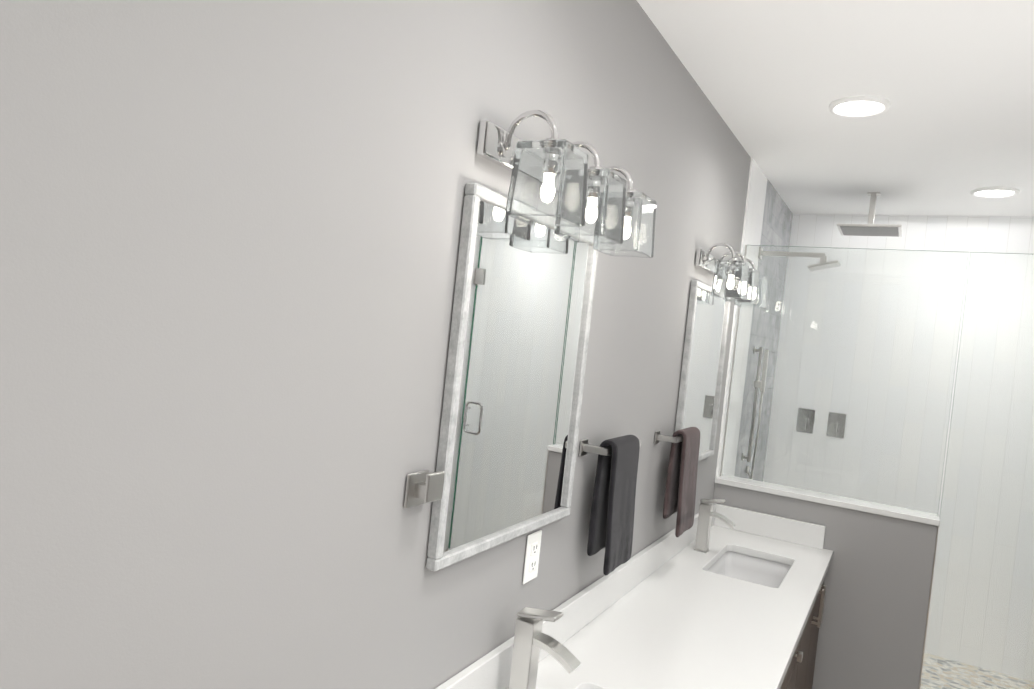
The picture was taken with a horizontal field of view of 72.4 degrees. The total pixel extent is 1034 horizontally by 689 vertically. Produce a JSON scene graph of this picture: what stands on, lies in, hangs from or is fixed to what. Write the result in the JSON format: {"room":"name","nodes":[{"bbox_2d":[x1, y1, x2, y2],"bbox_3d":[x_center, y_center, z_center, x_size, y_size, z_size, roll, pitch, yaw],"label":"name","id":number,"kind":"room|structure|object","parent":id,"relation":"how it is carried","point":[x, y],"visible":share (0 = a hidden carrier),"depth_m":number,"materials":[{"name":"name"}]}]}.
{"room":"bathroom","nodes":[
{"label":"bathroom","id":0,"kind":"room"},
{"bbox_2d":[0,0,750,688],"bbox_3d":[0.215,0.365,2.193,0.200,2.610,5.800,7,1,29],"label":"wall","id":1,"kind":"structure","parent":0,"point":[230,230],"depth_m":0.96,"materials":[{"name":"grey paint"}]},
{"bbox_2d":[404,470,444,507],"bbox_3d":[-0.160,0.254,1.239,0.044,0.066,0.060,7,1,29],"label":"hanger","id":2,"kind":"object","parent":1,"relation":"attached to","point":[425,486],"visible":1,"depth_m":1.23,"materials":[{"name":"silver metal"}]},
{"bbox_2d":[426,183,597,571],"bbox_3d":[0.021,0.071,1.547,0.024,0.713,0.590,7,1,29],"label":"mirror","id":3,"kind":"object","parent":1,"relation":"attached to","point":[516,368],"visible":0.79,"depth_m":1.48,"materials":[{"name":"silver mirror"}]},
{"bbox_2d":[522,530,541,583],"bbox_3d":[0.038,0.506,1.685,0.008,0.116,0.070,7,1,29],"label":"electrical outlet plate","id":4,"kind":"object","parent":1,"relation":"attached to","point":[533,545],"visible":1,"depth_m":1.68,"materials":[{"name":"white plastic"}]},
{"bbox_2d":[477,110,655,257],"bbox_3d":[0.132,-0.328,1.501,0.182,0.208,0.540,7,1,29],"label":"sconce","id":5,"kind":"object","parent":1,"relation":"attached to","point":[561,187],"visible":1,"depth_m":1.34,"materials":[{"name":"silver metal"}]},
{"bbox_2d":[435,513,698,688],"bbox_3d":[0.328,0.754,2.245,0.020,0.101,2.488,7,1,29],"label":"backsplash","id":6,"kind":"structure","parent":1,"relation":"attached to","point":[490,671],"depth_m":2.02,"materials":[{"name":"white stone"}]},
{"bbox_2d":[579,435,640,575],"bbox_3d":[0.262,0.433,1.975,0.103,0.359,0.282,7,1,29],"label":"towel rail","id":7,"kind":"object","parent":1,"relation":"attached to","point":[611,525],"visible":1,"depth_m":1.91,"materials":[{"name":"black fabric"}]},
{"bbox_2d":[654,427,699,536],"bbox_3d":[0.571,0.486,2.540,0.103,0.374,0.282,7,1,29],"label":"towel rail","id":8,"kind":"object","parent":1,"relation":"attached to","point":[680,491],"visible":1,"depth_m":2.50,"materials":[{"name":"brown fabric"}]},
{"bbox_2d":[675,280,730,460],"bbox_3d":[0.764,0.125,2.894,0.024,0.713,0.590,7,1,29],"label":"mirror","id":9,"kind":"object","parent":1,"relation":"attached to","point":[703,359],"visible":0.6,"depth_m":2.87,"materials":[{"name":"silver mirror"}]},
{"bbox_2d":[695,243,767,308],"bbox_3d":[0.876,-0.274,2.849,0.182,0.208,0.540,7,1,29],"label":"sconce","id":10,"kind":"object","parent":1,"relation":"attached to","point":[738,282],"visible":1,"depth_m":2.66,"materials":[{"name":"silver metal"}]},
{"bbox_2d":[716,158,756,476],"bbox_3d":[1.050,-0.121,3.376,0.008,1.509,0.121,7,1,29],"label":"tile","id":11,"kind":"structure","parent":1,"relation":"attached to","point":[749,202],"depth_m":3.34,"materials":[{"name":"white tile"}]},
{"bbox_2d":[723,165,766,475],"bbox_3d":[1.088,0.433,3.561,0.008,2.610,0.279,7,1,29],"label":"tiled wall","id":12,"kind":"structure","parent":1,"relation":"attached to","point":[758,209],"depth_m":3.54,"materials":[{"name":"white tile"}]},
{"bbox_2d":[734,179,792,480],"bbox_3d":[1.383,0.455,4.094,0.008,2.610,0.940,7,1,29],"label":"tiled wall","id":13,"kind":"structure","parent":1,"relation":"attached to","point":[777,222],"depth_m":4.05,"materials":[{"name":"grey tile"}]},
{"bbox_2d":[741,347,768,478],"bbox_3d":[1.311,0.428,3.879,0.080,0.826,0.212,7,1,29],"label":"shower rail","id":14,"kind":"object","parent":13,"relation":"attached to","point":[761,383],"depth_m":3.79,"materials":[{"name":"silver metal"}]},
{"bbox_2d":[758,247,840,270],"bbox_3d":[1.430,-0.435,3.589,0.384,0.104,0.140,7,1,29],"label":"shower head","id":15,"kind":"object","parent":13,"relation":"attached to","point":[823,259],"depth_m":3.56},
{"bbox_2d":[779,559,831,688],"bbox_3d":[0.516,1.187,2.129,0.545,0.660,2.458,7,1,29],"label":"bathroom vanity","id":16,"kind":"object","parent":1,"relation":"attached to","point":[800,675],"depth_m":2.68,"materials":[{"name":"brown wood"}]},
{"bbox_2d":[539,527,833,688],"bbox_3d":[0.544,0.843,2.122,0.538,0.030,2.492,7,1,29],"label":"countertop","id":17,"kind":"structure","parent":16,"relation":"on","point":[686,626],"depth_m":2.07,"materials":[{"name":"white stone"}]},
{"bbox_2d":[507,607,582,688],"bbox_3d":[0.060,0.679,1.506,0.147,0.219,0.053,7,1,29],"label":"faucet","id":18,"kind":"object","parent":17,"relation":"on","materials":[{"name":"silver metal"}]},
{"bbox_2d":[579,687,594,688],"bbox_3d":[0.157,0.892,1.409,0.335,0.147,0.520,7,1,29],"label":"sink","id":19,"kind":"object","parent":17,"relation":"in","point":[579,687],"depth_m":1.66,"materials":[{"name":"white ceramic"}]},
{"bbox_2d":[691,499,738,550],"bbox_3d":[0.804,0.734,2.854,0.147,0.219,0.053,7,1,29],"label":"faucet","id":20,"kind":"object","parent":17,"relation":"on","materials":[{"name":"silver metal"}]},
{"bbox_2d":[703,547,790,586],"bbox_3d":[0.901,0.947,2.756,0.335,0.147,0.520,7,1,29],"label":"sink","id":21,"kind":"object","parent":17,"relation":"in","point":[751,566],"depth_m":2.96,"materials":[{"name":"white ceramic"}]},
{"bbox_2d":[713,474,939,688],"bbox_3d":[1.307,1.222,3.179,0.916,1.100,0.144,7,1,29],"label":"wall","id":22,"kind":"structure","parent":0,"point":[878,580],"depth_m":3.02,"materials":[{"name":"grey paint"}]},
{"bbox_2d":[715,507,825,546],"bbox_3d":[1.139,0.822,3.205,0.473,0.101,0.020,7,1,29],"label":"backsplash","id":23,"kind":"structure","parent":22,"relation":"attached to","point":[775,527],"depth_m":3.17,"materials":[{"name":"white stone"}]},
{"bbox_2d":[720,245,967,516],"bbox_3d":[1.421,0.122,3.161,0.906,1.110,0.018,7,1,29],"label":"glass panel","id":24,"kind":"object","parent":22,"relation":"on","point":[729,397],"visible":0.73,"depth_m":3.15,"materials":[{"name":"clear glass"}]},
{"bbox_2d":[637,0,1033,215],"bbox_3d":[1.492,-0.851,1.538,2.810,0.100,5.800,7,1,29],"label":"ceiling","id":25,"kind":"structure","parent":0,"point":[952,127],"depth_m":2.38,"materials":[{"name":"white paint"}]},
{"bbox_2d":[829,96,890,117],"bbox_3d":[1.212,-0.844,2.503,0.200,0.024,0.200,7,1,29],"label":"recessed light","id":26,"kind":"object","parent":25,"relation":"in","point":[858,106],"visible":0.98,"depth_m":2.50,"materials":[{"name":"white plastic"}]},
{"bbox_2d":[837,192,901,236],"bbox_3d":[1.879,-0.698,3.741,0.300,0.202,0.300,7,1,29],"label":"shower head","id":27,"kind":"object","parent":25,"relation":"hanging from","point":[870,228],"visible":1,"depth_m":3.72,"materials":[{"name":"silver metal"}]},
{"bbox_2d":[971,186,1019,197],"bbox_3d":[2.325,-0.743,3.439,0.200,0.024,0.200,7,1,29],"label":"recessed light","id":28,"kind":"object","parent":25,"relation":"in","point":[994,192],"visible":0.85,"depth_m":3.44,"materials":[{"name":"white plastic"}]},
{"bbox_3d":[1.207,1.843,1.586,2.810,0.100,5.800,7,1,29],"label":"floor","id":29,"kind":"structure","parent":0,"visible":0},
{"bbox_2d":[920,652,1033,688],"bbox_3d":[1.842,1.771,3.622,1.512,0.105,1.212,7,1,29],"label":"shower floor","id":30,"kind":"structure","parent":29,"relation":"on","point":[944,671],"depth_m":3.77,"materials":[{"name":"tile"}]},
{"bbox_3d":[2.381,0.558,4.190,1.670,2.610,0.200,7,1,29],"label":"wall","id":31,"kind":"structure","parent":0,"visible":0},
{"bbox_2d":[763,214,1033,681],"bbox_3d":[2.269,0.547,4.134,1.512,2.610,0.008,7,1,29],"label":"wall tile","id":32,"kind":"structure","parent":31,"relation":"attached to","point":[994,236],"depth_m":4.06,"materials":[{"name":"white tile"}]},
{"bbox_2d":[796,408,815,433],"bbox_3d":[1.784,0.472,4.370,0.100,0.150,0.052,7,1,29],"label":"shower valve","id":33,"kind":"object","parent":32,"relation":"attached to","point":[802,423],"depth_m":4.38,"materials":[{"name":"silver metal"}]},
{"bbox_2d":[826,412,846,437],"bbox_3d":[1.935,0.489,4.286,0.100,0.150,0.052,7,1,29],"label":"shower valve","id":34,"kind":"object","parent":32,"relation":"attached to","point":[840,424],"depth_m":4.30,"materials":[{"name":"silver metal"}]},
{"bbox_3d":[2.586,0.599,3.141,0.012,2.610,1.435,7,1,29],"label":"wall tiles","id":35,"kind":"structure","parent":0,"visible":0},
{"bbox_2d":[921,252,1033,688],"bbox_3d":[2.032,0.664,2.801,0.598,2.045,0.010,7,1,29],"label":"shower door","id":36,"kind":"structure","parent":35,"relation":"attached to","point":[987,490],"depth_m":2.87,"materials":[{"name":"clear glass"}]},
{"bbox_2d":[940,252,1021,511],"bbox_3d":[2.030,0.664,2.789,0.607,2.046,0.074,7,1,29],"label":"hardware piece","id":37,"kind":"object","parent":36,"relation":"attached to","point":[959,349],"visible":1,"depth_m":2.93,"materials":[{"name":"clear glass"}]}
]}

